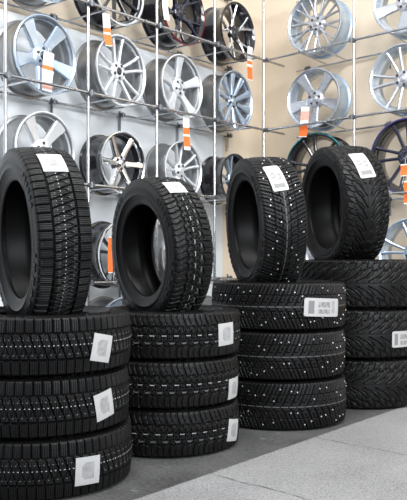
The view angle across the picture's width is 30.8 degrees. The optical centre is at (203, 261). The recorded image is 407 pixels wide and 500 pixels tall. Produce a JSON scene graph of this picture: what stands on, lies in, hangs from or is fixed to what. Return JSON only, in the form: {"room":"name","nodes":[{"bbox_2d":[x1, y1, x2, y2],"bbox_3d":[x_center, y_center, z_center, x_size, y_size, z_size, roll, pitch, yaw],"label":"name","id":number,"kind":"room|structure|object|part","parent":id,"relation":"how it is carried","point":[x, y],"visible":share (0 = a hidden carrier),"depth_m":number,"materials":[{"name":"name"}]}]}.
{"room":"tire shop","nodes":[
{"label":"tire shop","id":0,"kind":"room"},
{"bbox_2d":[0,0,260,277],"bbox_3d":[-1.277,-0.960,4.904,0.120,3.600,5.200,0,0,43],"label":"wall","id":1,"kind":"structure","parent":0,"point":[246,143],"depth_m":6.40,"materials":[{"name":"beige paint"}]},
{"bbox_2d":[0,9,221,306],"bbox_3d":[-1.535,-0.395,4.527,0.012,2.470,4.998,0,0,43],"label":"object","id":2,"kind":"structure","parent":1,"relation":"attached to","point":[102,208],"depth_m":5.41,"materials":[{"name":"white paint"}]},
{"bbox_2d":[49,406,406,499],"bbox_3d":[0.000,0.840,3.000,12.000,0.001,10.000,0,0,0],"label":"floor","id":3,"kind":"structure","parent":0,"point":[362,456],"depth_m":3.00,"materials":[{"name":"concrete"}]},
{"bbox_2d":[0,417,131,499],"bbox_3d":[-0.646,0.733,2.925,0.722,0.215,0.722,0,0,21],"label":"tyre","id":4,"kind":"object","parent":3,"relation":"on","point":[48,468],"visible":0.73,"depth_m":2.61,"materials":[{"name":"rubber"}]},
{"bbox_2d":[0,364,128,438],"bbox_3d":[-0.656,0.514,2.924,0.722,0.215,0.722,0,0,10],"label":"tyre","id":5,"kind":"object","parent":4,"relation":"on","point":[31,407],"visible":0.79,"depth_m":2.61,"materials":[{"name":"rubber"}]},
{"bbox_2d":[0,305,130,376],"bbox_3d":[-0.649,0.296,2.918,0.722,0.215,0.722,0,0,-20],"label":"tyre","id":6,"kind":"object","parent":5,"relation":"on","point":[98,338],"visible":0.94,"depth_m":2.60,"materials":[{"name":"rubber"}]},
{"bbox_2d":[0,147,92,314],"bbox_3d":[-0.656,-0.092,2.941,0.245,0.724,0.722,0,0,-28],"label":"tyre","id":7,"kind":"object","parent":6,"relation":"on","point":[46,245],"visible":0.88,"depth_m":2.69,"materials":[{"name":"rubber"}]},
{"bbox_2d":[0,0,284,305],"bbox_3d":[-0.696,-0.785,5.098,0.469,3.250,3.607,0,0,43],"label":"rack","id":8,"kind":"object","parent":3,"relation":"on","point":[5,74],"visible":0.43,"depth_m":5.20,"materials":[{"name":"silver metal"}]},
{"bbox_3d":[-1.183,-1.085,4.534,0.422,0.013,0.013,0,0,38],"label":"cross rod","id":9,"kind":"part","parent":8,"relation":"part of","materials":[{"name":"silver metal"}]},
{"bbox_2d":[12,0,61,8],"bbox_3d":[-1.057,-1.845,4.627,0.204,0.474,0.474,0,0,38],"label":"alloy wheel","id":10,"kind":"object","parent":8,"relation":"on","point":[28,4],"visible":1,"depth_m":4.66,"materials":[{"name":"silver metal"}]},
{"bbox_2d":[0,111,74,162],"bbox_3d":[-1.048,-0.694,4.636,0.204,0.474,0.474,0,0,38],"label":"alloy wheel","id":11,"kind":"object","parent":8,"relation":"on","point":[58,135],"visible":0.48,"depth_m":4.60,"materials":[{"name":"silver metal"}]},
{"bbox_2d":[0,14,75,99],"bbox_3d":[-1.048,-1.280,4.635,0.204,0.494,0.494,0,0,38],"label":"alloy wheel","id":12,"kind":"object","parent":8,"relation":"on","point":[58,41],"visible":0.84,"depth_m":4.59,"materials":[{"name":"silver metal"}]},
{"bbox_2d":[42,48,53,91],"bbox_3d":[-0.959,-1.182,4.549,0.016,0.271,0.089,0,0,43],"label":"price tag","id":13,"kind":"object","parent":12,"relation":"hanging from","point":[48,58],"visible":0.98,"depth_m":4.55,"materials":[{"name":"paper"}]},
{"bbox_3d":[-0.973,-1.660,4.762,0.422,0.013,0.013,0,0,38],"label":"cross rod","id":14,"kind":"part","parent":8,"relation":"part of","materials":[{"name":"silver metal"}]},
{"bbox_3d":[-0.776,-1.660,4.976,0.422,0.013,0.013,0,0,38],"label":"cross rod","id":15,"kind":"part","parent":8,"relation":"part of","materials":[{"name":"silver metal"}]},
{"bbox_3d":[-0.740,-1.085,5.015,0.422,0.013,0.013,0,0,38],"label":"cross rod","id":16,"kind":"part","parent":8,"relation":"part of","materials":[{"name":"silver metal"}]},
{"bbox_3d":[-0.727,-0.494,5.029,0.422,0.013,0.013,0,0,38],"label":"cross rod","id":17,"kind":"part","parent":8,"relation":"part of","materials":[{"name":"silver metal"}]},
{"bbox_2d":[90,221,118,288],"bbox_3d":[-0.622,-0.050,5.105,0.214,0.474,0.474,0,0,38],"label":"alloy wheel","id":18,"kind":"object","parent":8,"relation":"on","point":[99,228],"visible":0.24,"depth_m":4.96,"materials":[{"name":"black paint"}]},
{"bbox_2d":[108,236,112,272],"bbox_3d":[-0.621,-0.077,4.915,0.016,0.299,0.039,0,0,43],"label":"price tag","id":19,"kind":"object","parent":18,"relation":"hanging from","point":[110,265],"visible":0.8,"depth_m":4.91,"materials":[{"name":"paper"}]},
{"bbox_2d":[86,296,126,306],"bbox_3d":[-0.623,0.485,5.098,0.204,0.494,0.494,0,0,38],"label":"alloy wheel","id":20,"kind":"object","parent":8,"relation":"on","point":[105,301],"visible":0.09,"depth_m":5.05,"materials":[{"name":"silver metal"}]},
{"bbox_2d":[73,0,143,31],"bbox_3d":[-0.651,-1.850,5.082,0.224,0.484,0.484,0,0,38],"label":"alloy wheel","id":21,"kind":"object","parent":8,"relation":"on","point":[131,7],"visible":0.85,"depth_m":5.08,"materials":[{"name":"black paint"}]},
{"bbox_2d":[103,11,112,45],"bbox_3d":[-0.639,-1.560,4.897,0.015,0.264,0.087,0,0,43],"label":"price tag","id":22,"kind":"object","parent":21,"relation":"hanging from","point":[106,17],"visible":0.98,"depth_m":4.89,"materials":[{"name":"paper"}]},
{"bbox_2d":[74,34,145,110],"bbox_3d":[-0.639,-1.300,5.095,0.224,0.484,0.484,0,0,38],"label":"alloy wheel","id":23,"kind":"object","parent":8,"relation":"on","point":[127,67],"visible":0.88,"depth_m":5.05,"materials":[{"name":"silver metal"}]},
{"bbox_2d":[79,131,144,195],"bbox_3d":[-0.626,-0.676,5.108,0.224,0.427,0.427,0,0,38],"label":"alloy wheel","id":24,"kind":"object","parent":8,"relation":"on","point":[128,159],"visible":0.86,"depth_m":5.04,"materials":[{"name":"black paint"}]},
{"bbox_3d":[-0.917,-1.660,5.132,0.017,0.017,3.357,0,0,43],"label":"rail","id":25,"kind":"part","parent":8,"relation":"part of","materials":[{"name":"silver metal"}]},
{"bbox_3d":[-0.917,-1.085,5.132,0.017,0.017,3.357,0,0,43],"label":"rail","id":26,"kind":"part","parent":8,"relation":"part of","materials":[{"name":"silver metal"}]},
{"bbox_3d":[-0.570,-1.085,5.199,0.422,0.013,0.013,0,0,38],"label":"cross rod","id":27,"kind":"part","parent":8,"relation":"part of","materials":[{"name":"silver metal"}]},
{"bbox_3d":[-0.558,-1.660,5.212,0.422,0.013,0.013,0,0,38],"label":"cross rod","id":28,"kind":"part","parent":8,"relation":"part of","materials":[{"name":"silver metal"}]},
{"bbox_3d":[-0.538,-1.085,4.953,0.019,0.019,3.607,0,0,43],"label":"rail","id":29,"kind":"part","parent":8,"relation":"part of","materials":[{"name":"silver metal"}]},
{"bbox_3d":[-0.538,-0.494,4.953,0.019,0.019,3.607,0,0,43],"label":"rail","id":30,"kind":"part","parent":8,"relation":"part of","materials":[{"name":"silver metal"}]},
{"bbox_3d":[-0.358,-1.660,5.430,0.422,0.013,0.013,0,0,38],"label":"cross rod","id":31,"kind":"part","parent":8,"relation":"part of","materials":[{"name":"silver metal"}]},
{"bbox_3d":[-0.917,-0.494,5.132,0.017,0.017,3.357,0,0,43],"label":"rail","id":32,"kind":"part","parent":8,"relation":"part of","materials":[{"name":"silver metal"}]},
{"bbox_3d":[-0.338,-1.085,5.452,0.422,0.013,0.013,0,0,38],"label":"cross rod","id":33,"kind":"part","parent":8,"relation":"part of","materials":[{"name":"silver metal"}]},
{"bbox_2d":[154,224,164,278],"bbox_3d":[-0.230,-0.050,5.524,0.204,0.474,0.474,0,0,38],"label":"alloy wheel","id":34,"kind":"object","parent":8,"relation":"on","point":[161,252],"visible":0.08,"depth_m":5.35,"materials":[{"name":"silver metal"}]},
{"bbox_3d":[-0.538,0.135,4.953,0.019,0.019,3.607,0,0,43],"label":"rail","id":35,"kind":"part","parent":8,"relation":"part of","materials":[{"name":"silver metal"}]},
{"bbox_2d":[140,0,204,49],"bbox_3d":[-0.229,-1.855,5.539,0.226,0.497,0.497,0,0,38],"label":"alloy wheel","id":36,"kind":"object","parent":8,"relation":"on","point":[191,14],"visible":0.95,"depth_m":5.50,"materials":[{"name":"black paint"}]},
{"bbox_2d":[162,0,169,19],"bbox_3d":[-0.274,-1.849,5.281,0.015,0.248,0.080,0,0,43],"label":"price tag","id":37,"kind":"object","parent":36,"relation":"hanging from","point":[164,2],"visible":1,"depth_m":5.28,"materials":[{"name":"paper"}]},
{"bbox_2d":[143,54,202,121],"bbox_3d":[-0.230,-1.295,5.524,0.204,0.474,0.474,0,0,38],"label":"alloy wheel","id":38,"kind":"object","parent":8,"relation":"on","point":[186,83],"visible":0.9,"depth_m":5.47,"materials":[{"name":"silver metal"}]},
{"bbox_2d":[145,141,201,191],"bbox_3d":[-0.222,-0.679,5.533,0.204,0.433,0.433,0,0,38],"label":"alloy wheel","id":39,"kind":"object","parent":8,"relation":"on","point":[187,167],"visible":0.71,"depth_m":5.49,"materials":[{"name":"silver metal"}]},
{"bbox_3d":[-0.538,-1.660,4.953,0.019,0.019,3.607,0,0,43],"label":"rail","id":40,"kind":"part","parent":8,"relation":"part of","materials":[{"name":"silver metal"}]},
{"bbox_3d":[-0.170,-1.085,5.634,0.422,0.013,0.013,0,0,38],"label":"cross rod","id":41,"kind":"part","parent":8,"relation":"part of","materials":[{"name":"silver metal"}]},
{"bbox_2d":[183,111,190,149],"bbox_3d":[-0.127,-0.980,5.452,0.016,0.312,0.080,0,0,43],"label":"price tag","id":42,"kind":"object","parent":8,"relation":"hanging from","point":[186,135],"visible":0.98,"depth_m":5.45,"materials":[{"name":"paper"}]},
{"bbox_3d":[-0.133,-1.660,5.674,0.422,0.013,0.013,0,0,38],"label":"cross rod","id":43,"kind":"part","parent":8,"relation":"part of","materials":[{"name":"silver metal"}]},
{"bbox_2d":[202,295,211,304],"bbox_3d":[0.101,0.505,5.883,0.204,0.474,0.474,0,0,38],"label":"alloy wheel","id":44,"kind":"object","parent":8,"relation":"on","point":[208,300],"visible":0.02,"depth_m":5.83,"materials":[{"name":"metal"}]},
{"bbox_3d":[0.070,-1.085,5.895,0.422,0.013,0.013,0,0,38],"label":"cross rod","id":45,"kind":"part","parent":8,"relation":"part of","materials":[{"name":"silver metal"}]},
{"bbox_3d":[0.078,-0.494,5.903,0.422,0.013,0.013,0,0,38],"label":"cross rod","id":46,"kind":"part","parent":8,"relation":"part of","materials":[{"name":"silver metal"}]},
{"bbox_3d":[0.073,-1.660,5.897,0.422,0.013,0.013,0,0,38],"label":"cross rod","id":47,"kind":"part","parent":8,"relation":"part of","materials":[{"name":"silver metal"}]},
{"bbox_2d":[200,154,243,204],"bbox_3d":[0.176,-0.664,5.979,0.224,0.403,0.403,0,0,38],"label":"alloy wheel","id":48,"kind":"object","parent":8,"relation":"on","point":[206,186],"visible":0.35,"depth_m":5.88,"materials":[{"name":"black paint"}]},
{"bbox_2d":[200,70,252,132],"bbox_3d":[0.184,-1.290,5.973,0.204,0.474,0.474,0,0,38],"label":"alloy wheel","id":49,"kind":"object","parent":8,"relation":"on","point":[238,102],"visible":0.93,"depth_m":5.91,"materials":[{"name":"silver metal"}]},
{"bbox_2d":[201,1,254,65],"bbox_3d":[0.196,-1.845,6.002,0.224,0.474,0.474,0,0,38],"label":"alloy wheel","id":50,"kind":"object","parent":8,"relation":"on","point":[240,31],"visible":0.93,"depth_m":5.94,"materials":[{"name":"black paint"}]},
{"bbox_2d":[247,42,252,79],"bbox_3d":[0.372,-1.636,5.991,0.016,0.327,0.063,0,0,43],"label":"price tag","id":51,"kind":"object","parent":50,"relation":"hanging from","point":[249,51],"visible":0.99,"depth_m":5.99,"materials":[{"name":"paper"}]},
{"bbox_2d":[127,397,238,457],"bbox_3d":[-0.169,0.738,3.480,0.678,0.206,0.675,0,0,33],"label":"tyre","id":52,"kind":"object","parent":3,"relation":"on","point":[156,432],"visible":0.58,"depth_m":3.17,"materials":[{"name":"rubber"}]},
{"bbox_2d":[126,353,238,408],"bbox_3d":[-0.172,0.528,3.479,0.676,0.206,0.676,0,0,-25],"label":"tyre","id":53,"kind":"object","parent":52,"relation":"on","point":[153,383],"visible":0.59,"depth_m":3.17,"materials":[{"name":"rubber"}]},
{"bbox_2d":[111,305,239,359],"bbox_3d":[-0.166,0.318,3.485,0.676,0.206,0.676,0,0,-33],"label":"tyre","id":54,"kind":"object","parent":53,"relation":"on","point":[209,331],"visible":0.65,"depth_m":3.18,"materials":[{"name":"rubber"}]},
{"bbox_2d":[111,177,212,311],"bbox_3d":[-0.208,-0.059,3.473,0.244,0.678,0.676,0,0,-31],"label":"tyre","id":55,"kind":"object","parent":54,"relation":"on","point":[181,214],"visible":0.87,"depth_m":3.29,"materials":[{"name":"rubber"}]},
{"bbox_2d":[236,373,345,429],"bbox_3d":[0.407,0.719,4.018,0.724,0.244,0.724,0,0,3],"label":"tyre","id":56,"kind":"object","parent":3,"relation":"on","point":[305,404],"visible":0.62,"depth_m":3.69,"materials":[{"name":"rubber"}]},
{"bbox_2d":[234,327,344,379],"bbox_3d":[0.402,0.471,4.019,0.724,0.244,0.724,0,0,-9],"label":"tyre","id":57,"kind":"object","parent":56,"relation":"on","point":[261,354],"visible":0.7,"depth_m":3.69,"materials":[{"name":"rubber"}]},
{"bbox_2d":[211,279,345,330],"bbox_3d":[0.406,0.223,4.024,0.724,0.244,0.724,0,0,6],"label":"tyre","id":58,"kind":"object","parent":57,"relation":"on","point":[302,304],"visible":0.85,"depth_m":3.70,"materials":[{"name":"rubber"}]},
{"bbox_2d":[225,157,307,281],"bbox_3d":[0.327,-0.205,4.020,0.283,0.728,0.725,0,0,-13],"label":"tyre","id":59,"kind":"object","parent":58,"relation":"on","point":[266,214],"visible":0.92,"depth_m":3.77,"materials":[{"name":"rubber"}]},
{"bbox_2d":[268,0,406,215],"bbox_3d":[1.444,-0.785,5.570,2.120,3.250,0.529,0,0,43],"label":"rack","id":60,"kind":"object","parent":3,"relation":"on","point":[354,39],"visible":0.26,"depth_m":5.59,"materials":[{"name":"silver metal"}]},
{"bbox_2d":[299,99,308,136],"bbox_3d":[0.801,-1.140,5.879,0.106,0.301,0.016,0,0,43],"label":"price tag","id":61,"kind":"object","parent":60,"relation":"hanging from","point":[304,110],"visible":1,"depth_m":5.88,"materials":[{"name":"paper"}]},
{"bbox_2d":[305,247,313,259],"bbox_3d":[1.057,-0.050,5.813,0.474,0.474,0.204,0,0,38],"label":"alloy wheel","id":62,"kind":"object","parent":60,"relation":"on","point":[308,256],"visible":0.02,"depth_m":5.87,"materials":[{"name":"silver metal"}]},
{"bbox_3d":[0.899,-1.660,6.040,0.013,0.013,0.482,0,0,38],"label":"cross rod","id":63,"kind":"part","parent":60,"relation":"part of","materials":[{"name":"silver metal"}]},
{"bbox_2d":[287,132,349,184],"bbox_3d":[0.942,-0.756,5.924,0.532,0.532,0.216,0,0,38],"label":"alloy wheel","id":64,"kind":"object","parent":60,"relation":"on","point":[297,153],"visible":0.35,"depth_m":5.94,"materials":[{"name":"black paint"}]},
{"bbox_2d":[287,68,350,130],"bbox_3d":[0.925,-1.298,5.935,0.474,0.474,0.204,0,0,38],"label":"alloy wheel","id":65,"kind":"object","parent":60,"relation":"on","point":[341,105],"visible":0.93,"depth_m":5.88,"materials":[{"name":"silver metal"}]},
{"bbox_2d":[287,0,352,58],"bbox_3d":[0.932,-1.890,5.928,0.484,0.484,0.204,0,0,38],"label":"alloy wheel","id":66,"kind":"object","parent":60,"relation":"on","point":[317,24],"visible":0.92,"depth_m":5.88,"materials":[{"name":"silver metal"}]},
{"bbox_3d":[1.039,-1.660,5.911,0.013,0.013,0.482,0,0,38],"label":"cross rod","id":67,"kind":"part","parent":60,"relation":"part of","materials":[{"name":"silver metal"}]},
{"bbox_3d":[1.049,-1.085,5.902,0.013,0.013,0.482,0,0,38],"label":"cross rod","id":68,"kind":"part","parent":60,"relation":"part of","materials":[{"name":"silver metal"}]},
{"bbox_3d":[1.298,-1.660,5.374,2.068,0.019,0.019,0,0,43],"label":"rail","id":69,"kind":"part","parent":60,"relation":"part of","materials":[{"name":"silver metal"}]},
{"bbox_3d":[1.298,-1.085,5.374,2.068,0.019,0.019,0,0,43],"label":"rail","id":70,"kind":"part","parent":60,"relation":"part of","materials":[{"name":"silver metal"}]},
{"bbox_3d":[1.590,-1.660,5.729,2.120,0.017,0.017,0,0,43],"label":"rail","id":71,"kind":"part","parent":60,"relation":"part of","materials":[{"name":"silver metal"}]},
{"bbox_3d":[1.590,-1.085,5.729,2.120,0.017,0.017,0,0,43],"label":"rail","id":72,"kind":"part","parent":60,"relation":"part of","materials":[{"name":"silver metal"}]},
{"bbox_2d":[369,43,406,115],"bbox_3d":[1.484,-1.330,5.420,0.494,0.494,0.204,0,0,38],"label":"alloy wheel","id":73,"kind":"object","parent":60,"relation":"on","point":[388,57],"visible":0.93,"depth_m":5.43,"materials":[{"name":"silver metal"}]},
{"bbox_2d":[371,117,406,191],"bbox_3d":[1.516,-0.764,5.396,0.548,0.548,0.216,0,0,38],"label":"alloy wheel","id":74,"kind":"object","parent":60,"relation":"on","point":[386,135],"visible":0.73,"depth_m":5.41,"materials":[{"name":"black paint"}]},
{"bbox_2d":[400,160,406,175],"bbox_3d":[1.443,-0.687,5.289,0.071,0.146,0.014,0,0,43],"label":"price tag","id":75,"kind":"object","parent":74,"relation":"hanging from","point":[403,166],"visible":1,"depth_m":5.29,"materials":[{"name":"paper"}]},
{"bbox_2d":[404,181,406,203],"bbox_3d":[1.454,-0.525,5.278,0.051,0.224,0.015,0,0,42],"label":"price tag","id":76,"kind":"object","parent":74,"relation":"hanging from","point":[405,182],"visible":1,"depth_m":5.28,"materials":[{"name":"paper"}]},
{"bbox_2d":[373,0,406,39],"bbox_3d":[1.498,-1.885,5.406,0.474,0.474,0.204,0,0,38],"label":"alloy wheel","id":77,"kind":"object","parent":60,"relation":"on","point":[381,10],"visible":0.92,"depth_m":5.43,"materials":[{"name":"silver metal"}]},
{"bbox_2d":[378,218,406,258],"bbox_3d":[1.543,-0.065,5.365,0.504,0.504,0.204,0,0,38],"label":"alloy wheel","id":78,"kind":"object","parent":60,"relation":"on","point":[386,252],"visible":0.52,"depth_m":5.41,"materials":[{"name":"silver metal"}]},
{"bbox_3d":[1.472,-1.085,5.512,0.013,0.013,0.482,0,0,38],"label":"cross rod","id":79,"kind":"part","parent":60,"relation":"part of","materials":[{"name":"silver metal"}]},
{"bbox_3d":[1.466,-1.660,5.517,0.013,0.013,0.482,0,0,38],"label":"cross rod","id":80,"kind":"part","parent":60,"relation":"part of","materials":[{"name":"silver metal"}]},
{"bbox_3d":[1.298,-0.494,5.374,2.068,0.019,0.019,0,0,43],"label":"rail","id":81,"kind":"part","parent":60,"relation":"part of","materials":[{"name":"silver metal"}]},
{"bbox_2d":[342,356,406,408],"bbox_3d":[0.949,0.699,4.552,0.738,0.282,0.738,0,0,43],"label":"tyre","id":82,"kind":"object","parent":3,"relation":"on","point":[370,383],"visible":0.41,"depth_m":4.20,"materials":[{"name":"rubber"}]},
{"bbox_2d":[340,307,406,358],"bbox_3d":[0.946,0.412,4.551,0.754,0.282,0.753,0,0,-4],"label":"tyre","id":83,"kind":"object","parent":82,"relation":"on","point":[380,333],"visible":0.41,"depth_m":4.20,"materials":[{"name":"rubber"}]},
{"bbox_2d":[298,259,406,308],"bbox_3d":[0.954,0.126,4.557,0.738,0.282,0.738,0,0,29],"label":"tyre","id":84,"kind":"object","parent":83,"relation":"on","point":[369,283],"visible":0.68,"depth_m":4.21,"materials":[{"name":"rubber"}]},
{"bbox_2d":[302,146,389,258],"bbox_3d":[0.849,-0.339,4.535,0.315,0.741,0.738,0,0,-14],"label":"tyre","id":85,"kind":"object","parent":84,"relation":"on","point":[345,188],"visible":0.91,"depth_m":4.29,"materials":[{"name":"rubber"}]},
{"bbox_2d":[261,0,406,259],"bbox_3d":[2.114,-0.960,5.397,4.200,3.600,0.120,0,0,43],"label":"wall","id":86,"kind":"structure","parent":0,"point":[278,79],"depth_m":6.25,"materials":[{"name":"beige paint"}]}
]}

